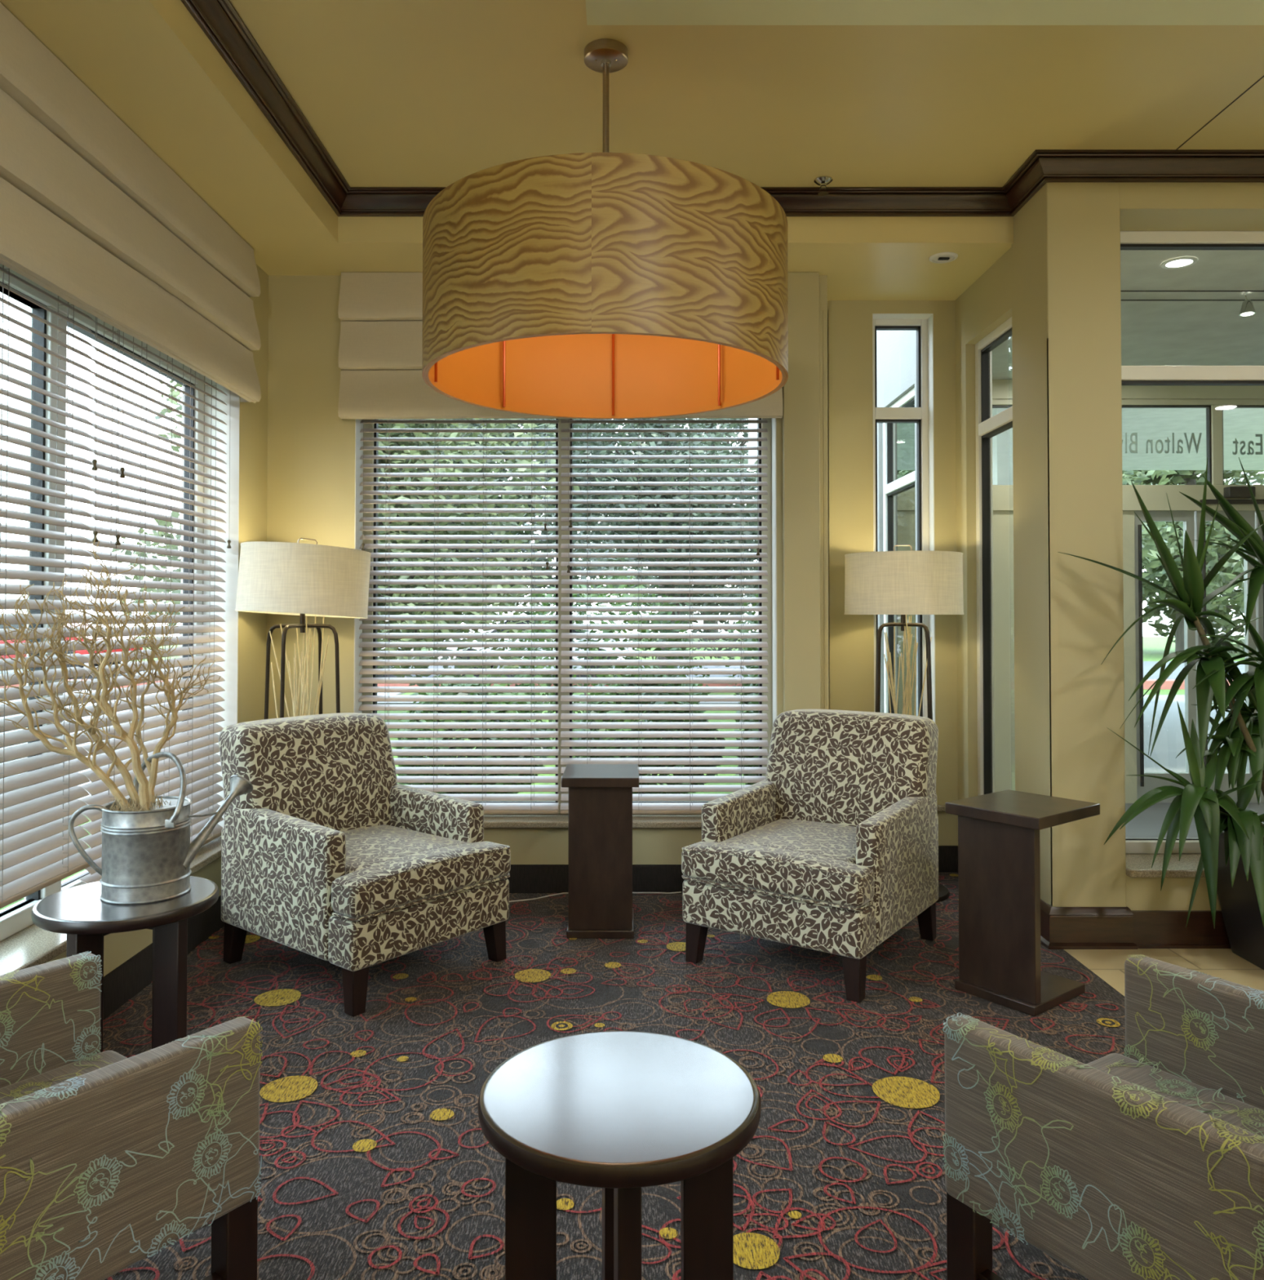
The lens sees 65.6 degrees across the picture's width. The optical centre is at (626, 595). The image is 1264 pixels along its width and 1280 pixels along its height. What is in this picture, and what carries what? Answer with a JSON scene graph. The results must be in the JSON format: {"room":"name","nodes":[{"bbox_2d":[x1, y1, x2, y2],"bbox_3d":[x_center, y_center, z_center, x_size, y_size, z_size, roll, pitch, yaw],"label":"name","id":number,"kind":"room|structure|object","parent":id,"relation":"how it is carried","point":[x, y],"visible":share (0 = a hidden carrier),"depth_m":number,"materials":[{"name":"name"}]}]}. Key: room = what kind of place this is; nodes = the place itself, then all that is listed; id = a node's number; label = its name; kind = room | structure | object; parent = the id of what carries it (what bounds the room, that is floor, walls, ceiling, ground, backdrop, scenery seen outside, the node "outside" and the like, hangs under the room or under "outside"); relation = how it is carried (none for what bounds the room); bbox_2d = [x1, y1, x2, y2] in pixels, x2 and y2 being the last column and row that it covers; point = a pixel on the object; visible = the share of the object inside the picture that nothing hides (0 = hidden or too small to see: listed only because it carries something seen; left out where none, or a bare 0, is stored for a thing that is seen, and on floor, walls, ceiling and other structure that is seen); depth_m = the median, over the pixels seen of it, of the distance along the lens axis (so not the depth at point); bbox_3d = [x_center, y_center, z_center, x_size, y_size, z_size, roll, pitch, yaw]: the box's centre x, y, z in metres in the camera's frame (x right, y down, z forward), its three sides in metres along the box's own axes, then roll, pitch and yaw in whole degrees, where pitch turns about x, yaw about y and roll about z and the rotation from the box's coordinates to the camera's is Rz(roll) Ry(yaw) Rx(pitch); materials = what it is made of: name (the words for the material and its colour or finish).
{"room":"hotel lobby","nodes":[
{"label":"hotel lobby","id":0,"kind":"room"},
{"bbox_2d":[45,264,268,976],"bbox_3d":[-1.805,-0.333,0.756,0.250,3.293,8.700,0,-1,0],"label":"wall","id":1,"kind":"structure","parent":0,"point":[118,948],"depth_m":4.40,"materials":[{"name":"paint"}]},
{"bbox_2d":[0,263,204,941],"bbox_3d":[-1.870,0.009,2.650,0.070,2.005,3.200,0,-1,0],"label":"window","id":2,"kind":"structure","parent":1,"relation":"in","point":[15,918],"depth_m":3.16,"materials":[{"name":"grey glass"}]},
{"bbox_2d":[0,264,98,908],"bbox_3d":[-1.738,-0.068,2.561,0.075,1.855,1.219,0,-1,0],"label":"blind","id":3,"kind":"object","parent":2,"relation":"attached to","point":[37,851],"visible":0.81,"depth_m":2.91,"materials":[{"name":"white plastic"}]},
{"bbox_2d":[78,318,231,884],"bbox_3d":[-1.738,0.019,3.704,0.075,1.988,1.053,0,-1,0],"label":"blind","id":4,"kind":"object","parent":2,"relation":"attached to","point":[199,758],"visible":0.69,"depth_m":3.69,"materials":[{"name":"white plastic"}]},
{"bbox_2d":[0,836,221,975],"bbox_3d":[-1.762,1.026,2.618,0.235,0.030,3.230,0,-1,0],"label":"window sill","id":5,"kind":"structure","parent":1,"relation":"attached to","point":[33,945],"depth_m":2.87,"materials":[{"name":"stone"}]},
{"bbox_2d":[0,2,261,403],"bbox_3d":[-1.627,-1.205,2.394,0.099,0.674,3.745,0,-1,0],"label":"roman shade","id":6,"kind":"object","parent":1,"relation":"attached to","point":[91,215],"visible":1,"depth_m":3.06,"materials":[{"name":"fabric"}]},
{"bbox_2d":[202,376,239,836],"bbox_3d":[-1.755,0.037,4.248,0.150,2.004,0.004,0,-1,0],"label":"trim","id":7,"kind":"structure","parent":1,"relation":"attached to","point":[232,399],"depth_m":4.25,"materials":[{"name":"white paint"}]},
{"bbox_2d":[266,275,827,864],"bbox_3d":[-0.367,-0.264,4.710,2.625,3.293,0.250,0,-1,0],"label":"wall","id":8,"kind":"structure","parent":0,"point":[311,471],"depth_m":4.59,"materials":[{"name":"paint"}]},
{"bbox_2d":[337,272,782,419],"bbox_3d":[-0.301,-1.163,4.550,2.047,0.682,0.094,0,-1,0],"label":"roman shade","id":9,"kind":"object","parent":8,"relation":"attached to","point":[380,314],"visible":0.25,"depth_m":4.53,"materials":[{"name":"fabric"}]},
{"bbox_2d":[354,417,777,727],"bbox_3d":[-0.282,0.044,4.645,1.974,2.004,0.130,0,-1,0],"label":"trim","id":10,"kind":"structure","parent":8,"relation":"attached to","point":[358,453],"depth_m":4.64,"materials":[{"name":"white paint"}]},
{"bbox_2d":[362,417,772,813],"bbox_3d":[-0.282,0.045,4.750,1.975,2.005,0.070,0,-1,0],"label":"window","id":11,"kind":"structure","parent":8,"relation":"in","point":[560,434],"depth_m":4.72,"materials":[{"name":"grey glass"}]},
{"bbox_2d":[358,417,559,813],"bbox_3d":[-0.791,0.035,4.648,0.950,1.988,0.075,0,-1,0],"label":"blind","id":12,"kind":"object","parent":11,"relation":"attached to","point":[489,808],"visible":0.76,"depth_m":4.65,"materials":[{"name":"white plastic"}]},
{"bbox_2d":[560,417,768,813],"bbox_3d":[0.181,0.035,4.648,0.988,1.988,0.075,0,-1,0],"label":"blind","id":13,"kind":"object","parent":11,"relation":"attached to","point":[637,808],"visible":0.86,"depth_m":4.64,"materials":[{"name":"white plastic"}]},
{"bbox_2d":[484,813,702,827],"bbox_3d":[-0.282,1.061,4.645,2.035,0.030,0.235,0,-1,0],"label":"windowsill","id":14,"kind":"structure","parent":8,"relation":"attached to","point":[491,820],"depth_m":4.55,"materials":[{"name":"paint"}]},
{"bbox_2d":[782,271,821,711],"bbox_3d":[0.816,-0.373,4.565,0.168,2.265,0.045,0,-1,0],"label":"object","id":15,"kind":"structure","parent":8,"relation":"attached to","point":[802,609],"depth_m":4.54,"materials":[{"name":"paint"}]},
{"bbox_2d":[823,310,830,709],"bbox_3d":[0.937,-0.050,4.595,0.024,2.580,0.034,0,-1,0],"label":"trim","id":16,"kind":"structure","parent":8,"relation":"attached to","point":[826,409],"depth_m":4.58,"materials":[{"name":"paint"}]},
{"bbox_2d":[102,872,1125,1279],"bbox_3d":[-0.130,1.311,0.727,3.640,0.004,8.700,0,-1,0],"label":"floor","id":17,"kind":"structure","parent":0,"point":[379,1162],"depth_m":2.74,"materials":[{"name":"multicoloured carpet"}]},
{"bbox_2d":[31,875,219,1052],"bbox_3d":[-1.300,1.064,2.559,0.436,0.559,0.436,0,-1,18],"label":"round table","id":18,"kind":"object","parent":17,"relation":"on","point":[78,912],"visible":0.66,"depth_m":2.49,"materials":[{"name":"brown wood"}]},
{"bbox_2d":[67,751,253,904],"bbox_3d":[-1.246,0.603,2.665,0.293,0.366,0.382,0,-1,14],"label":"watering can","id":19,"kind":"object","parent":18,"relation":"on","point":[148,855],"visible":0.95,"depth_m":2.52,"materials":[{"name":"metal"}]},
{"bbox_2d":[0,583,131,811],"bbox_3d":[-1.487,0.279,2.599,0.384,0.620,0.270,0,-1,0],"label":"branch","id":20,"kind":"object","parent":19,"relation":"in","point":[72,750],"visible":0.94,"depth_m":2.57,"materials":[{"name":"beige plant"}]},
{"bbox_2d":[33,569,146,809],"bbox_3d":[-1.439,0.265,2.643,0.258,0.663,0.301,1,-1,-39],"label":"branch","id":21,"kind":"object","parent":19,"relation":"in","point":[122,768],"visible":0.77,"depth_m":2.63,"materials":[{"name":"beige plant"}]},
{"bbox_2d":[46,535,175,811],"bbox_3d":[-1.353,0.215,2.551,0.239,0.735,0.243,0,-1,26],"label":"branch","id":22,"kind":"object","parent":19,"relation":"in","point":[108,710],"visible":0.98,"depth_m":2.55,"materials":[{"name":"beige plant"}]},
{"bbox_2d":[104,795,171,811],"bbox_3d":[-1.270,0.557,2.594,0.202,0.051,0.201,0,-1,0],"label":"raffia","id":23,"kind":"object","parent":19,"relation":"on","point":[134,805],"visible":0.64,"depth_m":2.57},
{"bbox_2d":[114,584,221,803],"bbox_3d":[-1.300,0.284,2.729,0.198,0.630,0.264,-1,-1,34],"label":"branch","id":24,"kind":"object","parent":19,"relation":"in","point":[152,767],"visible":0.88,"depth_m":2.69,"materials":[{"name":"beige plant"}]},
{"bbox_2d":[0,951,262,1279],"bbox_3d":[-1.021,0.876,1.540,0.592,0.899,0.663,-1,-1,36],"label":"lounge chair","id":25,"kind":"object","parent":17,"relation":"on","point":[109,1159],"visible":1,"depth_m":1.49,"materials":[{"name":"fabric"}]},
{"bbox_2d":[235,537,371,719],"bbox_3d":[-1.379,0.563,4.195,0.554,1.621,0.540,1,-1,-35],"label":"floor lamp","id":26,"kind":"object","parent":17,"relation":"on","point":[281,578],"visible":0.57,"depth_m":4.02,"materials":[{"name":"beige fabric"}]},
{"bbox_2d":[218,712,511,1017],"bbox_3d":[-0.999,0.923,3.694,0.914,0.881,0.710,-1,-1,39],"label":"armchair","id":27,"kind":"object","parent":17,"relation":"on","point":[329,857],"visible":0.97,"depth_m":3.56,"materials":[{"name":"beige fabric"}]},
{"bbox_2d":[331,824,511,918],"bbox_3d":[-0.907,0.982,3.619,0.677,0.135,0.710,-1,-1,39],"label":"seat cushion","id":28,"kind":"object","parent":27,"relation":"on","point":[388,870],"depth_m":3.44,"materials":[{"name":"beige fabric"}]},
{"bbox_2d":[509,891,681,902],"bbox_3d":[-0.291,1.372,4.428,1.463,0.006,0.194,0,-1,-17],"label":"power cord","id":29,"kind":"object","parent":17,"relation":"on","point":[678,891],"visible":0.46,"depth_m":4.52,"materials":[{"name":"white plastic"}]},
{"bbox_2d":[561,764,639,938],"bbox_3d":[-0.103,1.050,4.082,0.310,0.641,0.360,0,-1,0],"label":"pedestal table","id":30,"kind":"object","parent":17,"relation":"on","point":[600,885],"visible":1,"depth_m":3.93,"materials":[{"name":"brown wood"}]},
{"bbox_2d":[478,1031,761,1279],"bbox_3d":[-0.010,1.046,1.521,0.436,0.559,0.436,0,-1,-5],"label":"round table","id":31,"kind":"object","parent":17,"relation":"on","point":[621,1113],"visible":1,"depth_m":1.49,"materials":[{"name":"brown wood"}]},
{"bbox_2d":[681,709,938,1003],"bbox_3d":[0.748,0.925,3.819,0.710,0.881,0.913,-1,-1,35],"label":"armchair","id":32,"kind":"object","parent":17,"relation":"on","point":[836,851],"visible":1,"depth_m":3.66,"materials":[{"name":"beige fabric"}]},
{"bbox_2d":[681,818,874,907],"bbox_3d":[0.680,0.984,3.721,0.710,0.135,0.677,-1,-1,35],"label":"seat cushion","id":33,"kind":"object","parent":32,"relation":"on","point":[816,863],"depth_m":3.50,"materials":[{"name":"beige fabric"}]},
{"bbox_2d":[844,544,964,902],"bbox_3d":[1.300,0.570,4.591,0.540,1.620,0.540,0,-1,16],"label":"floor lamp","id":34,"kind":"object","parent":17,"relation":"on","point":[903,583],"visible":0.61,"depth_m":4.40,"materials":[{"name":"beige fabric"}]},
{"bbox_2d":[946,789,1100,1016],"bbox_3d":[1.373,1.038,3.390,0.400,0.641,0.345,1,-1,-38],"label":"pedestal table","id":35,"kind":"object","parent":17,"relation":"on","point":[999,863],"visible":1,"depth_m":3.28,"materials":[{"name":"brown wood"}]},
{"bbox_2d":[942,953,1263,1279],"bbox_3d":[0.941,0.876,1.528,0.592,0.899,0.663,1,-1,-33],"label":"lounge chair","id":36,"kind":"object","parent":17,"relation":"on","point":[1148,1162],"visible":1,"depth_m":1.48,"materials":[{"name":"fabric"}]},
{"bbox_2d":[0,0,1263,379],"bbox_3d":[2.125,-1.762,1.531,8.150,0.408,10.600,0,-1,0],"label":"ceiling","id":37,"kind":"structure","parent":0,"point":[397,93],"depth_m":3.40,"materials":[{"name":"paint"}]},
{"bbox_2d":[422,38,788,418],"bbox_3d":[-0.064,-1.206,3.122,1.142,1.064,1.142,0,-1,0],"label":"drum pendant","id":38,"kind":"object","parent":37,"relation":"hanging from","point":[605,285],"visible":1,"depth_m":2.66,"materials":[{"name":"brown wood"}]},
{"bbox_2d":[813,175,832,195],"bbox_3d":[0.817,-1.693,4.060,0.076,0.058,0.076,0,-1,0],"label":"sprinkler head","id":39,"kind":"object","parent":37,"relation":"attached to","point":[824,180],"visible":1,"depth_m":4.05},
{"bbox_2d":[928,252,958,263],"bbox_3d":[1.414,-1.503,4.369,0.124,0.012,0.124,0,-1,0],"label":"recessed light","id":40,"kind":"object","parent":37,"relation":"in","point":[942,257],"visible":1,"depth_m":4.36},
{"bbox_2d":[1160,256,1198,269],"bbox_3d":[2.524,-1.518,4.474,0.150,0.006,0.150,0,-1,0],"label":"recessed light","id":41,"kind":"object","parent":37,"relation":"in","point":[1184,260],"visible":1,"depth_m":4.47,"materials":[{"name":"white"}]},
{"bbox_2d":[1120,290,1263,300],"bbox_3d":[3.850,-1.507,4.927,4.100,0.006,0.145,0,-1,0],"label":"track","id":42,"kind":"object","parent":37,"relation":"attached to","point":[1121,291],"visible":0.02,"depth_m":4.85,"materials":[{"name":"black metal"}]},
{"bbox_2d":[1176,75,1263,150],"bbox_3d":[2.131,-1.735,3.326,0.005,0.002,1.090,0,-1,0],"label":"trim","id":43,"kind":"structure","parent":37,"relation":"attached to","point":[1249,88],"depth_m":3.50,"materials":[{"name":"brown metal"}]},
{"bbox_2d":[1239,292,1256,315],"bbox_3d":[3.103,-1.473,4.896,0.072,0.140,0.072,0,-1,0],"label":"track spotlight","id":44,"kind":"object","parent":37,"relation":"attached to","point":[1248,308],"visible":0.92,"depth_m":4.88,"materials":[{"name":"silver metal"}]},
{"bbox_2d":[827,300,958,845],"bbox_3d":[1.347,-0.260,4.970,0.806,3.293,0.370,0,-1,0],"label":"wall","id":45,"kind":"structure","parent":0,"point":[851,400],"depth_m":4.96,"materials":[{"name":"paint"}]},
{"bbox_2d":[873,319,929,717],"bbox_3d":[1.405,-0.189,5.074,0.310,2.485,0.070,0,-1,0],"label":"window","id":46,"kind":"structure","parent":45,"relation":"in","point":[918,415],"depth_m":5.06,"materials":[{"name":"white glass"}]},
{"bbox_2d":[872,313,935,722],"bbox_3d":[1.405,-0.190,5.004,0.309,2.484,0.100,0,-1,0],"label":"trim","id":47,"kind":"structure","parent":45,"relation":"attached to","point":[930,317],"depth_m":4.99,"materials":[{"name":"white paint"}]},
{"bbox_2d":[937,804,946,811],"bbox_3d":[1.455,1.067,4.992,0.410,0.030,0.180,0,-1,0],"label":"trim","id":48,"kind":"structure","parent":45,"relation":"attached to","point":[940,807],"depth_m":4.90,"materials":[{"name":"stone"}]},
{"bbox_2d":[876,246,1012,799],"bbox_3d":[1.725,-0.704,5.498,0.130,4.400,2.630,0,-1,0],"label":"wall","id":49,"kind":"structure","parent":0,"point":[986,304],"depth_m":4.83,"materials":[{"name":"paint"}]},
{"bbox_2d":[102,845,958,1020],"bbox_3d":[-0.005,1.248,0.703,3.350,0.130,8.450,0,-1,0],"label":"baseboard","id":50,"kind":"structure","parent":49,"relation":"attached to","point":[123,983],"depth_m":4.54,"materials":[{"name":"wood"}]},
{"bbox_2d":[883,386,915,713],"bbox_3d":[1.720,-0.005,6.021,0.070,2.420,0.800,0,-1,0],"label":"window","id":51,"kind":"structure","parent":49,"relation":"in","point":[892,487],"depth_m":6.37,"materials":[{"name":"metal"}]},
{"bbox_2d":[975,316,1013,795],"bbox_3d":[1.750,-0.099,4.502,0.070,2.285,0.600,0,-1,0],"label":"window","id":52,"kind":"structure","parent":49,"relation":"in","point":[988,426],"depth_m":4.75,"materials":[{"name":"metal"}]},
{"bbox_2d":[897,510,1137,803],"bbox_3d":[2.635,0.417,6.744,1.710,2.002,0.060,0,-1,0],"label":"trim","id":53,"kind":"structure","parent":49,"relation":"attached to","point":[1003,520],"depth_m":6.71,"materials":[{"name":"beige paint"}]},
{"bbox_2d":[1012,182,1126,906],"bbox_3d":[1.805,-0.276,4.025,0.290,3.293,0.360,0,-1,0],"label":"wall column","id":54,"kind":"structure","parent":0,"point":[1066,246],"depth_m":3.86,"materials":[{"name":"paint"}]},
{"bbox_2d":[1043,337,1060,906],"bbox_3d":[1.673,0.097,3.854,0.034,2.220,0.039,0,-1,0],"label":"trim","id":55,"kind":"structure","parent":54,"relation":"attached to","point":[1049,344],"depth_m":3.84,"materials":[{"name":"paint"}]},
{"bbox_2d":[1040,898,1137,949],"bbox_3d":[1.805,1.292,3.969,0.346,0.155,0.358,0,-1,0],"label":"baseboard","id":56,"kind":"structure","parent":54,"relation":"attached to","point":[1061,927],"depth_m":3.80,"materials":[{"name":"brown wood"}]},
{"bbox_2d":[992,379,1263,399],"bbox_3d":[3.990,-1.567,6.778,4.420,0.430,0.100,0,-1,0],"label":"wall","id":57,"kind":"structure","parent":0,"point":[1002,388],"depth_m":6.73,"materials":[{"name":"beige paint"}]},
{"bbox_2d":[1064,948,1263,995],"bbox_3d":[2.025,1.338,0.727,7.950,0.050,8.700,0,-1,0],"label":"floor tile","id":58,"kind":"structure","parent":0,"point":[1108,965],"depth_m":3.65,"materials":[{"name":"beige tile"}]},
{"bbox_2d":[1217,830,1263,969],"bbox_3d":[2.510,1.127,3.601,0.512,0.469,0.512,0,-1,0],"label":"planter","id":59,"kind":"object","parent":58,"relation":"on","point":[1239,904],"visible":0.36,"depth_m":3.65,"materials":[{"name":"plastic"}]},
{"bbox_2d":[1058,457,1263,928],"bbox_3d":[2.174,0.297,3.516,1.070,1.668,0.521,0,-1,-7],"label":"dracaena","id":60,"kind":"object","parent":59,"relation":"in","point":[1242,732],"visible":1,"depth_m":3.48,"materials":[{"name":"plant"}]},
{"bbox_2d":[1134,511,1196,803],"bbox_3d":[3.699,0.416,6.718,0.416,2.002,0.092,0,-1,0],"label":"window frame","id":61,"kind":"structure","parent":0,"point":[1144,784],"depth_m":6.72,"materials":[{"name":"metal"}]},
{"bbox_2d":[1120,182,1263,910],"bbox_3d":[3.975,-0.277,4.002,4.050,3.293,0.307,0,-1,0],"label":"wall","id":62,"kind":"structure","parent":0,"point":[1144,206],"depth_m":3.87,"materials":[{"name":"paint"}]},
{"bbox_2d":[181,0,1263,216],"bbox_3d":[2.382,-1.740,0.342,7.235,0.094,7.724,0,-1,0],"label":"trim","id":63,"kind":"structure","parent":62,"relation":"attached to","point":[220,20],"depth_m":3.85,"materials":[{"name":"brown wood"}]},
{"bbox_2d":[1126,853,1205,877],"bbox_3d":[3.125,1.079,3.962,2.350,0.030,0.340,0,-1,0],"label":"trim","id":64,"kind":"structure","parent":62,"relation":"attached to","point":[1138,865],"depth_m":3.86,"materials":[{"name":"stone"}]},
{"bbox_2d":[1131,910,1231,948],"bbox_3d":[3.975,1.297,3.809,4.050,0.140,0.023,0,-1,0],"label":"baseboard","id":65,"kind":"structure","parent":62,"relation":"attached to","point":[1153,929],"depth_m":3.81,"materials":[{"name":"brown wood"}]},
{"bbox_2d":[1120,231,1263,853],"bbox_3d":[3.125,-0.228,4.105,2.350,2.590,0.070,0,-1,0],"label":"window","id":66,"kind":"structure","parent":62,"relation":"in","point":[1130,240],"depth_m":4.09,"materials":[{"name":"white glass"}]},
{"bbox_2d":[1125,802,1263,838],"bbox_3d":[3.990,1.426,5.456,4.420,0.059,2.640,0,-1,0],"label":"floor","id":67,"kind":"structure","parent":0,"point":[1148,824],"depth_m":6.09,"materials":[{"name":"concrete"}]},
{"label":"outside","id":68,"kind":"structure","parent":0,"visible":0},
{"bbox_2d":[0,636,1244,911],"bbox_3d":[0.000,1.774,9.971,120.000,0.300,100.000,0,-1,0],"label":"ground","id":69,"kind":"structure","parent":68,"point":[1154,647],"depth_m":17.46,"materials":[{"name":"green plant"}]},
{"bbox_2d":[100,373,580,686],"bbox_3d":[-3.534,-1.049,12.367,5.399,5.517,5.327,0,-1,23],"label":"tree","id":70,"kind":"object","parent":69,"relation":"on","point":[175,393],"visible":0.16,"depth_m":11.95,"materials":[{"name":"green plant"}]},
{"bbox_2d":[392,674,552,801],"bbox_3d":[-1.148,1.120,7.276,1.238,1.127,0.883,0,-1,0],"label":"shrub","id":71,"kind":"object","parent":69,"relation":"on","point":[467,675],"visible":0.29,"depth_m":7.08,"materials":[{"name":"green plant"}]},
{"bbox_2d":[379,417,636,658],"bbox_3d":[-5.782,-3.667,33.108,13.875,11.453,14.390,0,-1,20],"label":"tree","id":72,"kind":"object","parent":69,"relation":"on","point":[508,435],"visible":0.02,"depth_m":32.04,"materials":[{"name":"green plant"}]},
{"bbox_2d":[501,568,710,749],"bbox_3d":[-0.203,0.771,10.000,2.188,2.111,1.552,0,-1,0],"label":"tree","id":73,"kind":"object","parent":69,"relation":"on","point":[600,586],"visible":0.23,"depth_m":9.85,"materials":[{"name":"green plant"}]},
{"bbox_2d":[0,679,1231,689],"bbox_3d":[0.000,1.698,18.773,120.000,0.160,0.400,0,-1,0],"label":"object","id":74,"kind":"structure","parent":69,"relation":"on","point":[1167,685],"depth_m":18.57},
{"bbox_2d":[516,417,758,676],"bbox_3d":[0.636,-2.004,17.873,5.949,7.620,6.524,0,-1,-22],"label":"tree","id":75,"kind":"object","parent":69,"relation":"on","point":[642,425],"visible":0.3,"depth_m":16.49,"materials":[{"name":"green plant"}]},
{"bbox_2d":[572,665,725,801],"bbox_3d":[0.172,1.081,7.181,1.193,1.221,0.844,0,-1,0],"label":"shrub","id":76,"kind":"object","parent":69,"relation":"on","point":[629,666],"visible":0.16,"depth_m":7.00,"materials":[{"name":"green plant"}]},
{"bbox_2d":[552,417,757,640],"bbox_3d":[4.619,-7.288,52.102,18.235,19.350,20.298,0,-1,16],"label":"tree","id":77,"kind":"object","parent":69,"relation":"on","point":[730,434],"visible":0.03,"depth_m":48.54,"materials":[{"name":"green plant"}]},
{"bbox_2d":[723,587,758,731],"bbox_3d":[2.120,0.717,10.391,2.210,2.172,1.530,0,-1,0],"label":"shrub","id":78,"kind":"object","parent":69,"relation":"on","point":[745,604],"visible":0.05,"depth_m":10.39,"materials":[{"name":"green plant"}]},
{"bbox_2d":[734,665,759,785],"bbox_3d":[1.260,1.042,7.283,0.933,1.348,0.693,0,-1,0],"label":"shrub","id":79,"kind":"object","parent":69,"relation":"on","point":[750,675],"visible":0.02,"depth_m":7.26,"materials":[{"name":"green plant"}]},
{"bbox_2d":[757,470,908,579],"bbox_3d":[8.117,-3.211,35.234,7.136,10.640,6.688,0,-1,0],"label":"tree","id":80,"kind":"object","parent":69,"relation":"on","point":[900,472],"visible":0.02,"depth_m":32.56,"materials":[{"name":"green plant"}]},
{"bbox_2d":[755,470,915,568],"bbox_3d":[4.779,-2.342,20.468,3.956,8.369,5.178,0,-1,0],"label":"tree","id":81,"kind":"object","parent":69,"relation":"on","point":[900,476],"visible":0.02,"depth_m":19.14,"materials":[{"name":"green plant"}]},
{"bbox_2d":[1122,470,1184,577],"bbox_3d":[9.342,-3.406,21.130,5.205,10.506,6.155,0,-1,-23],"label":"tree","id":82,"kind":"object","parent":69,"relation":"on","point":[1149,545],"visible":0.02,"depth_m":18.81,"materials":[{"name":"green plant"}]},
{"bbox_2d":[1126,470,1263,654],"bbox_3d":[19.898,-4.002,34.299,11.116,12.374,11.902,0,-1,0],"label":"tree","id":83,"kind":"object","parent":69,"relation":"on","point":[1233,567],"visible":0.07,"depth_m":33.11,"materials":[{"name":"green plant"}]},
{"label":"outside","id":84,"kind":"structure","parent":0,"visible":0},
{"bbox_2d":[0,688,1246,804],"bbox_3d":[5.000,1.419,-0.775,110.000,0.035,38.500,0,-1,0],"label":"path","id":85,"kind":"structure","parent":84,"point":[1170,743],"depth_m":11.79,"materials":[{"name":"concrete"}]},
{"bbox_2d":[748,408,1263,484],"bbox_3d":[6.150,-0.514,10.636,8.700,4.300,7.550,0,-1,0],"label":"entrance canopy","id":86,"kind":"object","parent":85,"relation":"on","point":[1155,424],"visible":0.08,"depth_m":11.56,"materials":[{"name":"paint"}]},
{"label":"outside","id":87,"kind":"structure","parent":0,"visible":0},
{"bbox_2d":[0,661,1245,679],"bbox_3d":[0.000,1.859,23.971,120.000,0.020,10.000,0,-1,0],"label":"road","id":88,"kind":"structure","parent":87,"point":[1148,665],"depth_m":23.94,"materials":[{"name":"grey asphalt"}]},
{"bbox_2d":[0,622,142,679],"bbox_3d":[-13.475,1.124,21.984,4.450,1.380,1.760,0,-1,0],"label":"car","id":89,"kind":"object","parent":88,"relation":"on","point":[16,626],"visible":0.08,"depth_m":21.14,"materials":[{"name":"red paint"}]},
{"bbox_2d":[433,620,636,677],"bbox_3d":[-1.975,1.127,22.184,4.450,1.380,1.760,0,-1,0],"label":"car","id":90,"kind":"object","parent":88,"relation":"on","point":[505,621],"visible":0.1,"depth_m":21.33,"materials":[{"name":"white paint"}]},
{"bbox_3d":[6.100,-0.204,5.504,0.200,3.200,2.600,0,-1,0],"label":"wall","id":91,"kind":"structure","parent":0,"visible":0},
{"bbox_2d":[897,488,1263,511],"bbox_3d":[3.890,-0.656,6.763,4.220,0.145,0.100,0,-1,0],"label":"trim","id":92,"kind":"structure","parent":91,"relation":"attached to","point":[1155,500],"depth_m":6.71,"materials":[{"name":"beige paint"}]},
{"bbox_2d":[911,399,1263,488],"bbox_3d":[3.890,-1.036,6.769,4.220,0.632,0.070,0,-1,0],"label":"window","id":93,"kind":"structure","parent":91,"relation":"in","point":[1215,407],"depth_m":6.74,"materials":[{"name":"metal"}]},
{"bbox_2d":[1122,432,1202,453],"bbox_3d":[3.644,-1.052,6.762,0.652,0.143,0.008,0,-1,0],"label":"sign","id":94,"kind":"object","parent":93,"relation":"attached to","point":[1193,437],"depth_m":6.76,"materials":[{"name":"white paint"}]},
{"bbox_2d":[1232,434,1262,454],"bbox_3d":[4.286,-1.043,6.762,0.203,0.143,0.008,0,-1,0],"label":"sign","id":95,"kind":"object","parent":93,"relation":"attached to","point":[1236,442],"depth_m":6.76,"materials":[{"name":"white paint"}]},
{"bbox_2d":[1195,511,1258,803],"bbox_3d":[4.124,0.416,6.718,0.398,2.002,0.092,0,-1,0],"label":"door","id":96,"kind":"structure","parent":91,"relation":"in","point":[1250,516],"depth_m":6.73,"materials":[{"name":"metal"}]},
{"bbox_2d":[1200,486,1263,504],"bbox_3d":[4.303,-0.684,6.678,0.750,0.115,0.070,0,-1,0],"label":"operator","id":97,"kind":"object","parent":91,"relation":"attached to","point":[1229,491],"visible":0.77,"depth_m":6.67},
{"bbox_2d":[1255,511,1263,803],"bbox_3d":[4.559,0.416,6.718,0.435,2.002,0.092,0,-1,0],"label":"door","id":98,"kind":"structure","parent":91,"relation":"in","point":[1260,600],"depth_m":6.73,"materials":[{"name":"glass"}]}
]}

